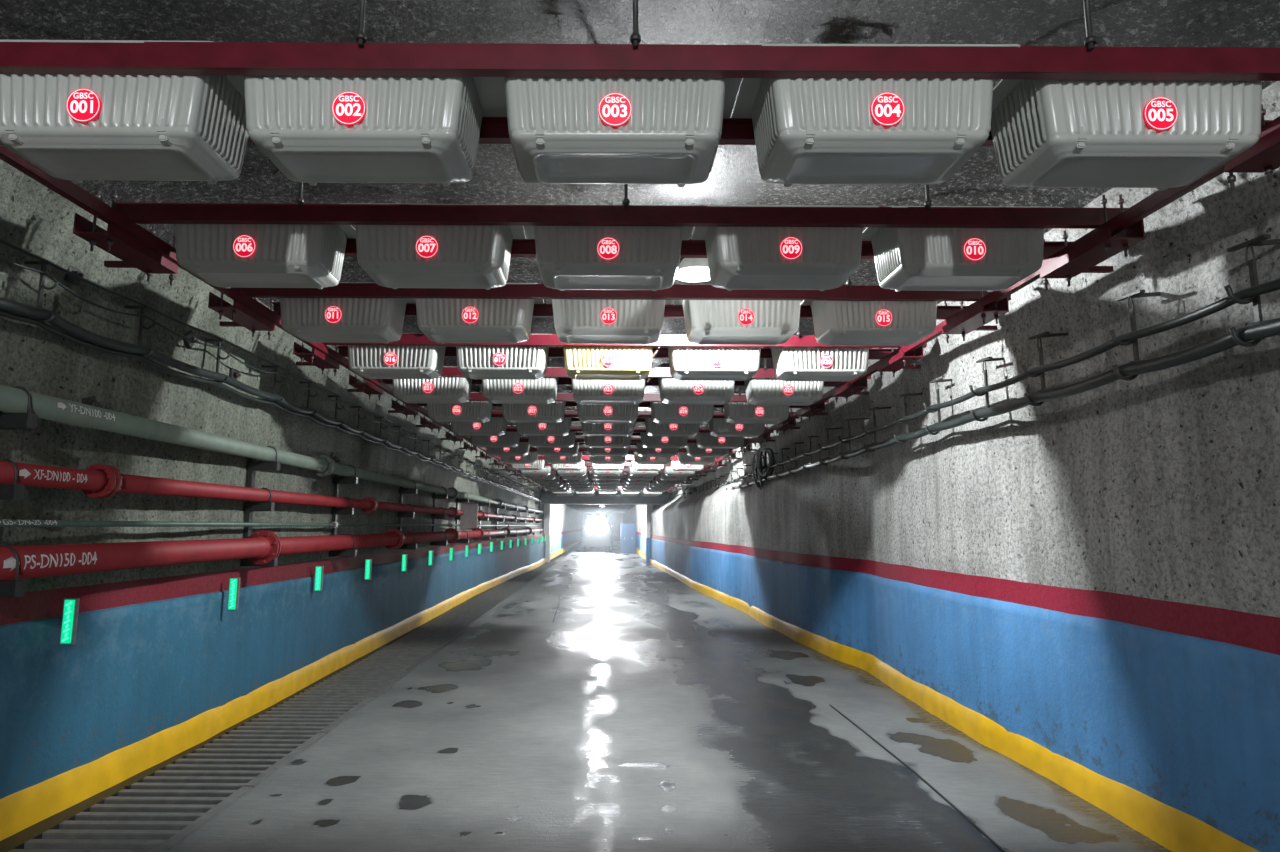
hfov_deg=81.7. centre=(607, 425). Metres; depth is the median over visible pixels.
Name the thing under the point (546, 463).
crossbeam
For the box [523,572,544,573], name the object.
drain cover
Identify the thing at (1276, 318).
cable
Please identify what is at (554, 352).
crossbeam
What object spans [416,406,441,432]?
wall bracket
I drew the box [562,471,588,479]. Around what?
tub
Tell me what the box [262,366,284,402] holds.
hook
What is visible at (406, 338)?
crossbeam
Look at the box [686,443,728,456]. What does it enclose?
tub
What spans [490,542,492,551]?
reflector
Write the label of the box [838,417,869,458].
hanger
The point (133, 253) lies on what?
wall bracket
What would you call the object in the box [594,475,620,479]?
tub
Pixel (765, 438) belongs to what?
wall bracket
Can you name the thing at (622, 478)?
crossbeam
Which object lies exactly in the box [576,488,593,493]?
tub
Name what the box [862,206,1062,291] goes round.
tub
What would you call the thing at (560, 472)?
tub
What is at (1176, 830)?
curb
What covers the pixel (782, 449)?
hanger
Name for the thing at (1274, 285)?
power cable
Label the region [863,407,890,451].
hanger
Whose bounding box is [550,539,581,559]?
trim
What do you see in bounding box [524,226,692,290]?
tub
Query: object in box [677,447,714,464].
tub
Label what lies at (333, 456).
bolt
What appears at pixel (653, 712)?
floor
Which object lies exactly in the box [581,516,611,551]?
vehicle
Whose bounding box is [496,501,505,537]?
bracket
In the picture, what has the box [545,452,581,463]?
tub
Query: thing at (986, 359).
hanger
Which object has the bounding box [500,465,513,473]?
wall bracket
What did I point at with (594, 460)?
tub
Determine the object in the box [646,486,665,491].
tub
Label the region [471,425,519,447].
tub
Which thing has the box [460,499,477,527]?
board
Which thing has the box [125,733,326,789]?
drain cover
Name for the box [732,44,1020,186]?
tub
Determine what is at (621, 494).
tub
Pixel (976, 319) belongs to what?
wall bracket
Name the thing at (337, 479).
bracket
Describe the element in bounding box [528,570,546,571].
drain cover
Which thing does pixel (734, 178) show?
ceiling
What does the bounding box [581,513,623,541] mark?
wall
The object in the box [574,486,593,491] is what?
tub
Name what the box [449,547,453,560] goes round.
reflector
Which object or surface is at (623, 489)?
tub
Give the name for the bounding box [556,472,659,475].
crossbeam
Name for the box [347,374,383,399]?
wall bracket
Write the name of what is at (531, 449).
crossbeam
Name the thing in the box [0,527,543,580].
pipe
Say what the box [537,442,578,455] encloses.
tub
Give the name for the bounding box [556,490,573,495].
tub
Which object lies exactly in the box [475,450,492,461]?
wall bracket
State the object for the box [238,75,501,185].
tub
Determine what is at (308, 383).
hook
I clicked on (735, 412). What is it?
tub
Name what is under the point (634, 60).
crossbeam
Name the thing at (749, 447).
wall bracket
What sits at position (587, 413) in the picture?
tub
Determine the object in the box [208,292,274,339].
wall bracket
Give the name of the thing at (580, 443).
crossbeam
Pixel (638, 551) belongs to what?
trim
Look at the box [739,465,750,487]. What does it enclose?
hanger
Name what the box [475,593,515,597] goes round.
drain cover
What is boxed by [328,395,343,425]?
hook
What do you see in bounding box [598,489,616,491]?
tub
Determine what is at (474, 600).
drain cover
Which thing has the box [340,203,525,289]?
tub
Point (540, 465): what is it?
tub
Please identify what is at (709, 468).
wall bracket
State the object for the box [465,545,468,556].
reflector
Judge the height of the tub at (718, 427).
0.324 m
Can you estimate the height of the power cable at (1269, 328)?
0.087 m
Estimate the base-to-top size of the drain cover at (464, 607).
0.056 m
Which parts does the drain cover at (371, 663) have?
edge rail, edge rail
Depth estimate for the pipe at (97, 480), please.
4.79 m
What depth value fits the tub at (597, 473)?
18.81 m
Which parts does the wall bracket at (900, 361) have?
wall arm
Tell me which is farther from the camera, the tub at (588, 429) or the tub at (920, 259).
the tub at (588, 429)
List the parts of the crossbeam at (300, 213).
hanger rod, hanger rod, hanger rod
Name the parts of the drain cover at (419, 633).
edge rail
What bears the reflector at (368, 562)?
attached to the wall at (155, 649)
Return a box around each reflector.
[59,598,79,643]
[227,578,239,609]
[314,566,323,590]
[364,559,371,579]
[401,554,407,571]
[428,550,433,565]
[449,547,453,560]
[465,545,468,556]
[478,544,480,553]
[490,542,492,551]
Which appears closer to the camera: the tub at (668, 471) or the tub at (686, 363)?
the tub at (686, 363)
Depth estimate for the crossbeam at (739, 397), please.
9.00 m
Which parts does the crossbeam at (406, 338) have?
hanger rod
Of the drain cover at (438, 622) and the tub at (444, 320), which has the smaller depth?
the tub at (444, 320)
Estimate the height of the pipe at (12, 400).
0.214 m
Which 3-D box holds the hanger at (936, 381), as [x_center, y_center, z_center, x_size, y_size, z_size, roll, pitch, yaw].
[2.774,-0.165,6.077,0.345,0.477,0.182,-3,-8,22]
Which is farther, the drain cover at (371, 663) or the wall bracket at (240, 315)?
the drain cover at (371, 663)
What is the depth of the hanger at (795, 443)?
10.70 m
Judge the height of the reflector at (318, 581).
0.250 m
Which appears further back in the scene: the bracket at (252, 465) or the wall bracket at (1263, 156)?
the bracket at (252, 465)
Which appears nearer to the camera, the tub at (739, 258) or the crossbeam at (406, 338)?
the tub at (739, 258)
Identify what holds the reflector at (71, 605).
attached to the wall at (155, 649)
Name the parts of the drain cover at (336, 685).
edge rail, edge rail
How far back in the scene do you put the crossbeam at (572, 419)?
10.84 m
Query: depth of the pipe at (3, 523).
4.92 m
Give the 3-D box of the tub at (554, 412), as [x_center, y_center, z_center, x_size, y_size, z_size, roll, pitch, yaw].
[-0.924,-0.213,9.229,0.910,0.324,0.472,0,-8,0]
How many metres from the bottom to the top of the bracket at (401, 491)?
1.006 m
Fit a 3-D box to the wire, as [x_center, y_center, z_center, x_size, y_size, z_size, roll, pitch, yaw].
[-2.956,0.932,17.338,0.126,0.022,29.034,0,-8,0]
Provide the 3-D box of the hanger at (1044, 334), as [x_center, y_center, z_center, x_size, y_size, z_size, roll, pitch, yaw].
[2.775,-0.361,4.627,0.345,0.477,0.182,-3,-8,22]
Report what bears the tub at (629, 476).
hanging from the crossbeam at (552, 469)
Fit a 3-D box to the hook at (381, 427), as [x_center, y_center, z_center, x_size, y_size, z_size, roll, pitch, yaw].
[-2.977,0.048,9.543,0.267,0.334,0.022,0,-8,0]
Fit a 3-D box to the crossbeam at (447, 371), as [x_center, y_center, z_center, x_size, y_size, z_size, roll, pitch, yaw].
[0.094,-0.815,7.587,5.180,0.632,0.074,0,-8,0]
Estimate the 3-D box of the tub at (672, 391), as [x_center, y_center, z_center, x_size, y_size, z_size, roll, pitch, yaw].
[0.925,-0.402,7.760,0.910,0.324,0.472,0,-8,0]
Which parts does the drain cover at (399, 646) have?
edge rail, edge rail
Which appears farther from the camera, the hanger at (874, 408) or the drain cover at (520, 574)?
the drain cover at (520, 574)
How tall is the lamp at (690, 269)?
0.307 m
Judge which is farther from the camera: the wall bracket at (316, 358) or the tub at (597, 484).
the tub at (597, 484)
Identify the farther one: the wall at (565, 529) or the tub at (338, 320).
the wall at (565, 529)
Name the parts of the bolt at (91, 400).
plate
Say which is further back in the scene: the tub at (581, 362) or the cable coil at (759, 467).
the cable coil at (759, 467)
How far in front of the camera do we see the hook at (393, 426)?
10.39 m
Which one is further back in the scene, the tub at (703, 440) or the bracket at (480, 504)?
the bracket at (480, 504)
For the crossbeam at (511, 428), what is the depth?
11.96 m
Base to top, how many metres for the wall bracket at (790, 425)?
0.320 m
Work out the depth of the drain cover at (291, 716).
6.23 m
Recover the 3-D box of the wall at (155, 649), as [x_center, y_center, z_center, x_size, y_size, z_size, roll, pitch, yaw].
[-2.968,1.794,13.984,0.327,3.460,38.202,0,-8,0]
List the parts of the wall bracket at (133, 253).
wall arm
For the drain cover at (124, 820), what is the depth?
3.99 m
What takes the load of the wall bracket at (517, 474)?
attached to the wall at (155, 649)
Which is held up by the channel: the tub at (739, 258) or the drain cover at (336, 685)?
the drain cover at (336, 685)
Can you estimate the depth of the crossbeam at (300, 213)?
3.72 m
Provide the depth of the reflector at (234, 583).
5.81 m
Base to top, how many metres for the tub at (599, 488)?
0.324 m
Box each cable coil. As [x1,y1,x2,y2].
[684,485,695,498]
[752,448,774,489]
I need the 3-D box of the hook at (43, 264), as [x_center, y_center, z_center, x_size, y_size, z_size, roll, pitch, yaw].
[-3.051,-0.712,3.921,0.267,0.334,0.022,0,-8,0]
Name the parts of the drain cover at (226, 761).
edge rail, edge rail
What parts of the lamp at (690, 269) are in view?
bulb globe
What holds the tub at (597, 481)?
hanging from the crossbeam
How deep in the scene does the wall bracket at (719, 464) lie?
17.03 m
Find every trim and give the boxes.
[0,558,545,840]
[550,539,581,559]
[636,548,645,559]
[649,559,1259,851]
[829,705,1004,851]
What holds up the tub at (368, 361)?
hanging from the crossbeam at (554, 352)
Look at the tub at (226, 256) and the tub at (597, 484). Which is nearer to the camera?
the tub at (226, 256)
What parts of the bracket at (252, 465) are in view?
arm, arm, arm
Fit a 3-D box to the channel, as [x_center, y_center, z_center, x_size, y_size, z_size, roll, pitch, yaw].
[-2.713,6.704,36.933,1.045,0.216,85.000,0,-8,0]
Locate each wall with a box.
[0,159,545,798]
[540,487,670,528]
[550,504,580,553]
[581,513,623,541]
[623,505,645,552]
[650,81,1279,851]
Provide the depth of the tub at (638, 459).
15.21 m
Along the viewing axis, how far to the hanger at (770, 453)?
12.29 m
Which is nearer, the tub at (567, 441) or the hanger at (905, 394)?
the hanger at (905, 394)
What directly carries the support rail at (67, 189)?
attached to the wall bracket
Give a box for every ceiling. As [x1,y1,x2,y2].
[0,0,1279,472]
[565,504,635,512]
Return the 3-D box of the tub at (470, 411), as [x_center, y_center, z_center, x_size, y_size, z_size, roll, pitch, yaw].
[-1.845,-0.218,9.228,0.910,0.324,0.472,0,-8,0]
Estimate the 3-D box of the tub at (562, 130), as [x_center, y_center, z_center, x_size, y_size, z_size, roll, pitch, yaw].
[0.025,-1.090,2.700,0.910,0.324,0.472,0,-8,0]
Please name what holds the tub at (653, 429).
hanging from the crossbeam at (495, 413)
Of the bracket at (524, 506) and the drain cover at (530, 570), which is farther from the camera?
the drain cover at (530, 570)
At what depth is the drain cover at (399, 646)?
9.81 m
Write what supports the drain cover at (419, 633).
on the channel
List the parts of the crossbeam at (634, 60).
hanger rod, hanger rod, hanger rod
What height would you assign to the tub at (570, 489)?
0.324 m
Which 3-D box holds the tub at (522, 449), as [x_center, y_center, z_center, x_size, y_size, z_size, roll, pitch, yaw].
[-1.848,0.385,13.688,0.910,0.324,0.472,0,-8,0]
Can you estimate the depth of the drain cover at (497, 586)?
19.33 m
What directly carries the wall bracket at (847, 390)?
attached to the wall at (1093, 575)
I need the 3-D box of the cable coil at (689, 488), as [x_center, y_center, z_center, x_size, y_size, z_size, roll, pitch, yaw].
[2.625,2.221,23.544,0.393,0.626,1.058,0,-8,0]
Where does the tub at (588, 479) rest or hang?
hanging from the crossbeam at (590, 473)
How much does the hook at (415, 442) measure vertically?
0.334 m
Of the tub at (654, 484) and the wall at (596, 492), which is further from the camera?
the wall at (596, 492)
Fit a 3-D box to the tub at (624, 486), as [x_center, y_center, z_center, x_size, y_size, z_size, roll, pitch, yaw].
[0.913,2.088,26.183,0.910,0.324,0.472,0,-8,0]
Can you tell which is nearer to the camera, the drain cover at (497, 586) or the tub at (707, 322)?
the tub at (707, 322)
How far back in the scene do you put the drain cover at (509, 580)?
21.81 m
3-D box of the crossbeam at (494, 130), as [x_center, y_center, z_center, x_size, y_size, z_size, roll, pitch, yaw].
[0.096,-1.171,2.934,5.080,0.092,0.044,0,-8,0]
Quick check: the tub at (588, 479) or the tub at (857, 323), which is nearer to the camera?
the tub at (857, 323)
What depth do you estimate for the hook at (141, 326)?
4.71 m
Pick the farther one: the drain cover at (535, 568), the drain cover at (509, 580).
the drain cover at (535, 568)
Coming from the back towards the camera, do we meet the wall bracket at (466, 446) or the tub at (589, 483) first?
the tub at (589, 483)
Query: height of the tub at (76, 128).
0.324 m
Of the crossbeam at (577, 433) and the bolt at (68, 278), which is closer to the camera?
the bolt at (68, 278)
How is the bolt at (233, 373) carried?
attached to the wall at (155, 649)
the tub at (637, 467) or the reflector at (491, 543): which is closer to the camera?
the tub at (637, 467)
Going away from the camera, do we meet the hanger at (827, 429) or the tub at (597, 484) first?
the hanger at (827, 429)
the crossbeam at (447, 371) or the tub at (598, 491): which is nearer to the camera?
the crossbeam at (447, 371)
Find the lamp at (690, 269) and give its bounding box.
[676,258,709,281]
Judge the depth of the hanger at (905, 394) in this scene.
6.74 m
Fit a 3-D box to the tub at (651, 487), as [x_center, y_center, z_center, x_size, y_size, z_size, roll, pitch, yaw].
[1.833,2.093,26.184,0.910,0.324,0.472,0,-8,0]
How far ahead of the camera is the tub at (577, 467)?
17.01 m
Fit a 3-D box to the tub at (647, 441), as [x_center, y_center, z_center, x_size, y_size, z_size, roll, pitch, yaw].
[0.922,0.196,12.180,0.910,0.324,0.472,0,-8,0]
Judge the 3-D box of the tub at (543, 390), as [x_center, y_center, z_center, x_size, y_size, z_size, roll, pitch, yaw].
[-0.919,-0.410,7.772,0.910,0.324,0.472,0,-8,0]
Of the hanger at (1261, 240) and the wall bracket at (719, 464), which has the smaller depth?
the hanger at (1261, 240)
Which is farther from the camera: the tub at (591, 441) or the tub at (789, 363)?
the tub at (591, 441)
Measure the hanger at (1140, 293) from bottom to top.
0.477 m
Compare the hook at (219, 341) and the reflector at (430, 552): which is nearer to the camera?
the hook at (219, 341)
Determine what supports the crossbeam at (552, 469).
hanging from the ceiling at (734, 178)
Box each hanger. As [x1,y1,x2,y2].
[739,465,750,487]
[764,453,777,480]
[775,448,789,477]
[787,442,803,473]
[802,436,818,469]
[818,427,842,464]
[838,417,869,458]
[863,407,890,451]
[892,393,922,443]
[923,378,951,434]
[969,357,1003,421]
[1021,332,1067,405]
[1109,290,1160,380]
[1224,234,1279,346]
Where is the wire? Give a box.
[0,239,528,487]
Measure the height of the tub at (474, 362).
0.324 m
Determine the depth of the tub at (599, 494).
31.71 m
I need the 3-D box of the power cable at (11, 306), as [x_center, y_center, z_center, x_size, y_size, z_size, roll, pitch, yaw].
[-2.880,1.241,17.297,0.157,0.085,29.040,0,-8,0]
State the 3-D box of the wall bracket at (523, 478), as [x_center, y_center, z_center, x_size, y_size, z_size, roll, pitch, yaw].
[-2.616,1.526,22.554,0.364,0.320,0.622,0,-8,0]
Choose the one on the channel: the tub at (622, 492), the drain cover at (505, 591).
the drain cover at (505, 591)
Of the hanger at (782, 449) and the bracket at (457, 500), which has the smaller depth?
the hanger at (782, 449)
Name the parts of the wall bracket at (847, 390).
wall arm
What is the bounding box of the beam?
[540,495,667,504]
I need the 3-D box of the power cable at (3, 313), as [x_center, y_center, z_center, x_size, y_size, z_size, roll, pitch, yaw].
[-2.963,1.276,17.292,0.135,0.056,29.037,0,-8,0]
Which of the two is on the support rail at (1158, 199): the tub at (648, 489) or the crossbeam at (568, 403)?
the crossbeam at (568, 403)
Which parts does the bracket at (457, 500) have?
arm, arm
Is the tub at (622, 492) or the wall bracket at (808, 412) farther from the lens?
the tub at (622, 492)
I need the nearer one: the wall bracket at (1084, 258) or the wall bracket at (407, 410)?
the wall bracket at (1084, 258)
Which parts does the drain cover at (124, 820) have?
edge rail, edge rail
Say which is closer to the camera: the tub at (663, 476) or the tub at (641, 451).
the tub at (641, 451)
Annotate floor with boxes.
[168,541,1171,851]
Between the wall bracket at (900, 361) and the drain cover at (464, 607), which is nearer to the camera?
the wall bracket at (900, 361)
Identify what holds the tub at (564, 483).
hanging from the crossbeam at (593, 481)
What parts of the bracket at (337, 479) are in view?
arm, arm, arm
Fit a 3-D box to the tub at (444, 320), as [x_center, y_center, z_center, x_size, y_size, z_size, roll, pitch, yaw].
[-0.921,-0.764,5.150,0.910,0.324,0.472,0,-8,0]
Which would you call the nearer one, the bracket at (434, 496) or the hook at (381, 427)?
the hook at (381, 427)
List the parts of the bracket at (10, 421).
arm, arm, arm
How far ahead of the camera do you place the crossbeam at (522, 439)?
13.46 m
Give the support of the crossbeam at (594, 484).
on the support rail at (67, 189)
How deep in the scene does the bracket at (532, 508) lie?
28.15 m
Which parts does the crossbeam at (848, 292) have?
hanger rod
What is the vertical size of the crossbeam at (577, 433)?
0.092 m
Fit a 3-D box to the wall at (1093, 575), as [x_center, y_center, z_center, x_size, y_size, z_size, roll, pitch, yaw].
[2.760,1.825,13.992,0.958,3.460,38.214,0,-8,-1]
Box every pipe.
[0,384,542,513]
[0,461,542,520]
[0,520,539,527]
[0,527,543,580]
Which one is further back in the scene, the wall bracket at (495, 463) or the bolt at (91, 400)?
the wall bracket at (495, 463)
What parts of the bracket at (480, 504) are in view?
arm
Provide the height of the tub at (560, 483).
0.324 m
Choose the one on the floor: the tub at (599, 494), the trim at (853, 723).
the trim at (853, 723)
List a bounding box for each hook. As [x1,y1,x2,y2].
[24,261,58,321]
[124,305,154,356]
[205,339,229,382]
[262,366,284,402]
[299,382,317,414]
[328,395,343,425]
[349,406,365,433]
[374,417,387,442]
[393,426,404,448]
[409,433,420,454]
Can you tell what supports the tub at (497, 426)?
hanging from the crossbeam at (572, 419)
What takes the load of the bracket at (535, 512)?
attached to the wall at (155, 649)
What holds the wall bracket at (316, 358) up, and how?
attached to the wall at (155, 649)
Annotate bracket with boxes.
[0,386,37,597]
[73,189,177,285]
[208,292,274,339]
[240,446,280,565]
[293,342,339,375]
[329,465,357,556]
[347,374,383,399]
[388,399,417,419]
[397,480,416,548]
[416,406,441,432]
[430,487,447,544]
[441,423,462,444]
[455,492,468,542]
[459,438,478,453]
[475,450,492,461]
[478,497,489,539]
[489,456,504,467]
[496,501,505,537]
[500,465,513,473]
[509,470,521,477]
[510,504,517,536]
[517,476,528,481]
[520,506,526,535]
[528,508,534,534]
[535,512,540,533]
[693,472,705,477]
[701,465,715,474]
[711,457,726,467]
[723,453,740,462]
[737,437,756,454]
[753,424,774,446]
[774,408,799,434]
[798,402,827,421]
[833,377,868,402]
[877,345,923,378]
[942,291,1008,342]
[1040,195,1144,289]
[1224,104,1279,190]
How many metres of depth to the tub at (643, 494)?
31.72 m
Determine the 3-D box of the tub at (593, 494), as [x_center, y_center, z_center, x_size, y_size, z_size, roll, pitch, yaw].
[-0.935,2.851,31.900,0.910,0.324,0.472,0,-8,0]
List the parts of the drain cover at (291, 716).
edge rail, edge rail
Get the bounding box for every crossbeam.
[0,0,1279,80]
[115,182,1127,228]
[173,237,1073,259]
[238,277,1010,300]
[247,117,1272,145]
[272,302,966,319]
[322,328,926,347]
[337,346,896,359]
[382,377,842,386]
[417,401,802,407]
[441,359,870,378]
[469,385,828,402]
[486,446,738,452]
[491,408,798,418]
[506,423,773,432]
[507,418,708,422]
[519,436,750,442]
[520,432,695,435]
[538,455,718,459]
[545,462,706,466]
[551,468,696,471]
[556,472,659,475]
[560,476,655,479]
[564,480,651,482]
[566,483,675,485]
[579,442,636,444]
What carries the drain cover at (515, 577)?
on the channel
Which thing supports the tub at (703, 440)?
hanging from the crossbeam at (577, 433)
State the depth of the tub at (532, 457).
15.21 m
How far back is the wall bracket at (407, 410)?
9.10 m
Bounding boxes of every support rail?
[0,144,552,492]
[666,116,1279,491]
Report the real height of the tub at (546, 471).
0.324 m
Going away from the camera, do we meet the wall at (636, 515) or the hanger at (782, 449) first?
the hanger at (782, 449)
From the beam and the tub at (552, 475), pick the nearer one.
the tub at (552, 475)
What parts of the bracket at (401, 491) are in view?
arm, arm, arm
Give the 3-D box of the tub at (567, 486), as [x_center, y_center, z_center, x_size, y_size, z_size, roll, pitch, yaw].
[-1.859,2.331,28.088,0.910,0.324,0.472,0,-8,0]
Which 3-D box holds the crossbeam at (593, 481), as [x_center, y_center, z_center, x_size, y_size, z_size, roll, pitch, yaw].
[0.080,1.944,25.985,5.180,0.092,0.044,0,-8,0]
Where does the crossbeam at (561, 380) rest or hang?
on the support rail at (1158, 199)
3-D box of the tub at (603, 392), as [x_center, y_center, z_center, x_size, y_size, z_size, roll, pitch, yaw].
[0.004,-0.404,7.781,0.910,0.324,0.472,0,-8,0]
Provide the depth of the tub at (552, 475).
20.60 m
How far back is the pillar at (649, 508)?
32.76 m
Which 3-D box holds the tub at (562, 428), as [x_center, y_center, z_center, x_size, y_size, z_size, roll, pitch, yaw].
[-0.920,-0.029,10.585,0.910,0.324,0.472,0,-8,0]
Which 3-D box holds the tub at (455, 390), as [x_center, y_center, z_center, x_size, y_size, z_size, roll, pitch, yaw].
[-1.841,-0.415,7.766,0.910,0.324,0.472,0,-8,0]
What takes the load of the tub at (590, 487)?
hanging from the crossbeam
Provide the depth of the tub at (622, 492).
29.81 m
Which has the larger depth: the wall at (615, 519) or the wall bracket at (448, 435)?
the wall at (615, 519)
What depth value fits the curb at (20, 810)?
5.21 m
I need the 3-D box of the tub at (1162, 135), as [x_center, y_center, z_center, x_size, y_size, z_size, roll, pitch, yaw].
[1.873,-1.079,2.707,0.910,0.324,0.472,0,-8,0]
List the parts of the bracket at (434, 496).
arm, arm, arm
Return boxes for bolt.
[64,265,83,285]
[81,395,100,406]
[182,331,198,348]
[229,368,240,379]
[331,452,337,461]
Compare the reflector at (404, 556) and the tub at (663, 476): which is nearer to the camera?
the reflector at (404, 556)
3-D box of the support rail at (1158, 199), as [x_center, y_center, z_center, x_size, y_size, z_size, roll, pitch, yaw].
[2.483,0.801,16.846,0.045,0.063,31.600,0,-8,0]
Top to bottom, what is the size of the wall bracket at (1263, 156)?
0.320 m
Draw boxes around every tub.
[0,40,248,183]
[175,224,355,288]
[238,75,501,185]
[280,282,415,342]
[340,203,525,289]
[348,333,453,378]
[393,377,471,403]
[415,283,543,343]
[427,392,492,422]
[451,417,506,435]
[456,346,556,379]
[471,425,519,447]
[482,367,561,403]
[487,442,529,455]
[489,77,741,186]
[500,452,537,463]
[502,401,565,422]
[512,459,545,469]
[516,410,574,435]
[521,466,550,475]
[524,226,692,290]
[528,432,575,447]
[528,467,555,479]
[535,475,559,483]
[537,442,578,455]
[540,479,563,486]
[545,299,672,344]
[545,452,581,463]
[545,482,566,488]
[549,485,568,491]
[552,460,584,470]
[553,488,571,493]
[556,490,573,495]
[557,346,658,379]
[557,466,586,475]
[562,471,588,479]
[565,472,591,483]
[568,479,591,486]
[571,378,644,404]
[571,483,592,489]
[572,393,644,422]
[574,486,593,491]
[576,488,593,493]
[578,490,594,495]
[581,422,634,436]
[585,435,630,447]
[587,447,627,456]
[589,455,625,463]
[591,463,623,470]
[593,470,622,475]
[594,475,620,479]
[595,479,619,483]
[596,483,618,486]
[597,486,617,489]
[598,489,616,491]
[598,491,616,493]
[599,494,615,495]
[620,491,637,495]
[621,488,639,493]
[622,486,641,491]
[623,483,643,489]
[624,480,646,486]
[625,476,649,483]
[627,471,653,479]
[629,466,658,475]
[631,460,663,470]
[633,452,670,464]
[634,437,678,456]
[638,426,687,447]
[641,491,658,495]
[644,488,662,493]
[645,418,699,436]
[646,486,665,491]
[647,393,713,423]
[649,483,670,489]
[652,480,674,486]
[655,476,680,483]
[658,378,734,404]
[659,472,686,480]
[660,347,761,380]
[664,466,694,475]
[670,460,703,470]
[673,284,801,344]
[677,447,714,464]
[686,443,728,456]
[692,205,879,290]
[696,433,743,448]
[709,418,764,436]
[724,402,788,423]
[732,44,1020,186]
[744,378,823,405]
[762,335,868,381]
[801,300,936,345]
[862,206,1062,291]
[991,79,1261,190]
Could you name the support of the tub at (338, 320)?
hanging from the crossbeam at (540, 310)
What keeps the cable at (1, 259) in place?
hanging from the hook
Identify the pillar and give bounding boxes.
[544,504,550,561]
[646,505,652,562]
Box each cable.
[0,258,540,494]
[0,297,540,500]
[0,310,539,501]
[708,278,1279,489]
[731,319,1279,489]
[743,318,1279,483]
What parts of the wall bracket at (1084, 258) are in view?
wall arm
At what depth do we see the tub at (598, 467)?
17.00 m
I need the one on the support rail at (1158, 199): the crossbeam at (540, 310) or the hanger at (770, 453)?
the crossbeam at (540, 310)
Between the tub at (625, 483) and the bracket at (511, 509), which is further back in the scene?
the tub at (625, 483)
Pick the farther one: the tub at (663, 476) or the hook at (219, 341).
the tub at (663, 476)
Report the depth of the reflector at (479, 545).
17.22 m
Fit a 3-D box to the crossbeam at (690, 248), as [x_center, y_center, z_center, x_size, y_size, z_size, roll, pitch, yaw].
[0.095,-1.003,4.179,5.080,0.092,0.044,0,-8,0]
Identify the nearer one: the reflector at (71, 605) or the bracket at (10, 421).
the bracket at (10, 421)
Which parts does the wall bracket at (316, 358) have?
wall arm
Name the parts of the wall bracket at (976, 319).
wall arm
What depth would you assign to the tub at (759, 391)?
7.60 m
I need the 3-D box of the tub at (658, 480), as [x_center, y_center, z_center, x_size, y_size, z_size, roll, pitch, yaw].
[1.838,1.607,22.586,0.910,0.324,0.472,0,-8,0]
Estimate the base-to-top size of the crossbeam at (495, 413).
0.632 m
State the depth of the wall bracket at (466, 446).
13.55 m
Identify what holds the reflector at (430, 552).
attached to the wall at (155, 649)
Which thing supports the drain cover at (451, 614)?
on the channel
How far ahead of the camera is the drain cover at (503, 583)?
20.63 m
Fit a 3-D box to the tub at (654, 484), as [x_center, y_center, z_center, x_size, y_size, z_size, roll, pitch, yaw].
[1.838,1.851,24.394,0.910,0.324,0.472,0,-8,0]
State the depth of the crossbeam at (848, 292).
4.93 m
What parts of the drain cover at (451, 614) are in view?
edge rail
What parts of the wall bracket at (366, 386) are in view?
wall arm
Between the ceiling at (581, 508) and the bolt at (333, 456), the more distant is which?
the ceiling at (581, 508)
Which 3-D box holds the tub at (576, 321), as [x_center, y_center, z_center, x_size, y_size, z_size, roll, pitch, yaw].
[0.005,-0.758,5.159,0.910,0.324,0.472,0,-8,0]
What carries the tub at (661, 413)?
hanging from the crossbeam at (739, 397)
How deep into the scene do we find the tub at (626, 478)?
22.41 m
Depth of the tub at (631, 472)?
18.81 m
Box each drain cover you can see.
[4,787,252,851]
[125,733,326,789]
[225,697,374,734]
[291,672,408,698]
[338,653,433,672]
[371,639,453,653]
[399,627,469,639]
[419,618,482,627]
[438,610,492,618]
[452,604,501,610]
[464,598,509,603]
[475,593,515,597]
[484,589,521,593]
[492,585,526,588]
[499,582,530,584]
[505,579,534,581]
[511,576,538,578]
[518,574,541,575]
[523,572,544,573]
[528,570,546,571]
[532,568,549,569]
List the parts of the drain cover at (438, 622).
edge rail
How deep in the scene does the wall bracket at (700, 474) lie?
20.69 m
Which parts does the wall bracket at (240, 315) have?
wall arm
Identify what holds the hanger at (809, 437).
attached to the wall at (1093, 575)
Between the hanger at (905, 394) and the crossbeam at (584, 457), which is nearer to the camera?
the hanger at (905, 394)
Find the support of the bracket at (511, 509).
attached to the wall at (155, 649)
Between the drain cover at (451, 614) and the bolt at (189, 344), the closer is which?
the bolt at (189, 344)
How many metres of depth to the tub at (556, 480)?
22.42 m
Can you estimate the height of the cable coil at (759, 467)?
0.685 m
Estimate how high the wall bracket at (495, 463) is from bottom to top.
0.320 m
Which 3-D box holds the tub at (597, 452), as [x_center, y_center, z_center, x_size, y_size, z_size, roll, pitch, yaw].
[-0.004,0.394,13.682,0.910,0.324,0.472,0,-8,0]
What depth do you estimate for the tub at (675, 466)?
17.00 m
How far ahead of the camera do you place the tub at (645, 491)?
29.80 m
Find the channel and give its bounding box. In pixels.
[0,543,581,851]
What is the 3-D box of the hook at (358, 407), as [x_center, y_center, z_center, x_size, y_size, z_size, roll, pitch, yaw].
[-2.976,-0.067,8.691,0.267,0.334,0.022,0,-8,0]
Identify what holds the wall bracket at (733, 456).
attached to the wall at (1093, 575)

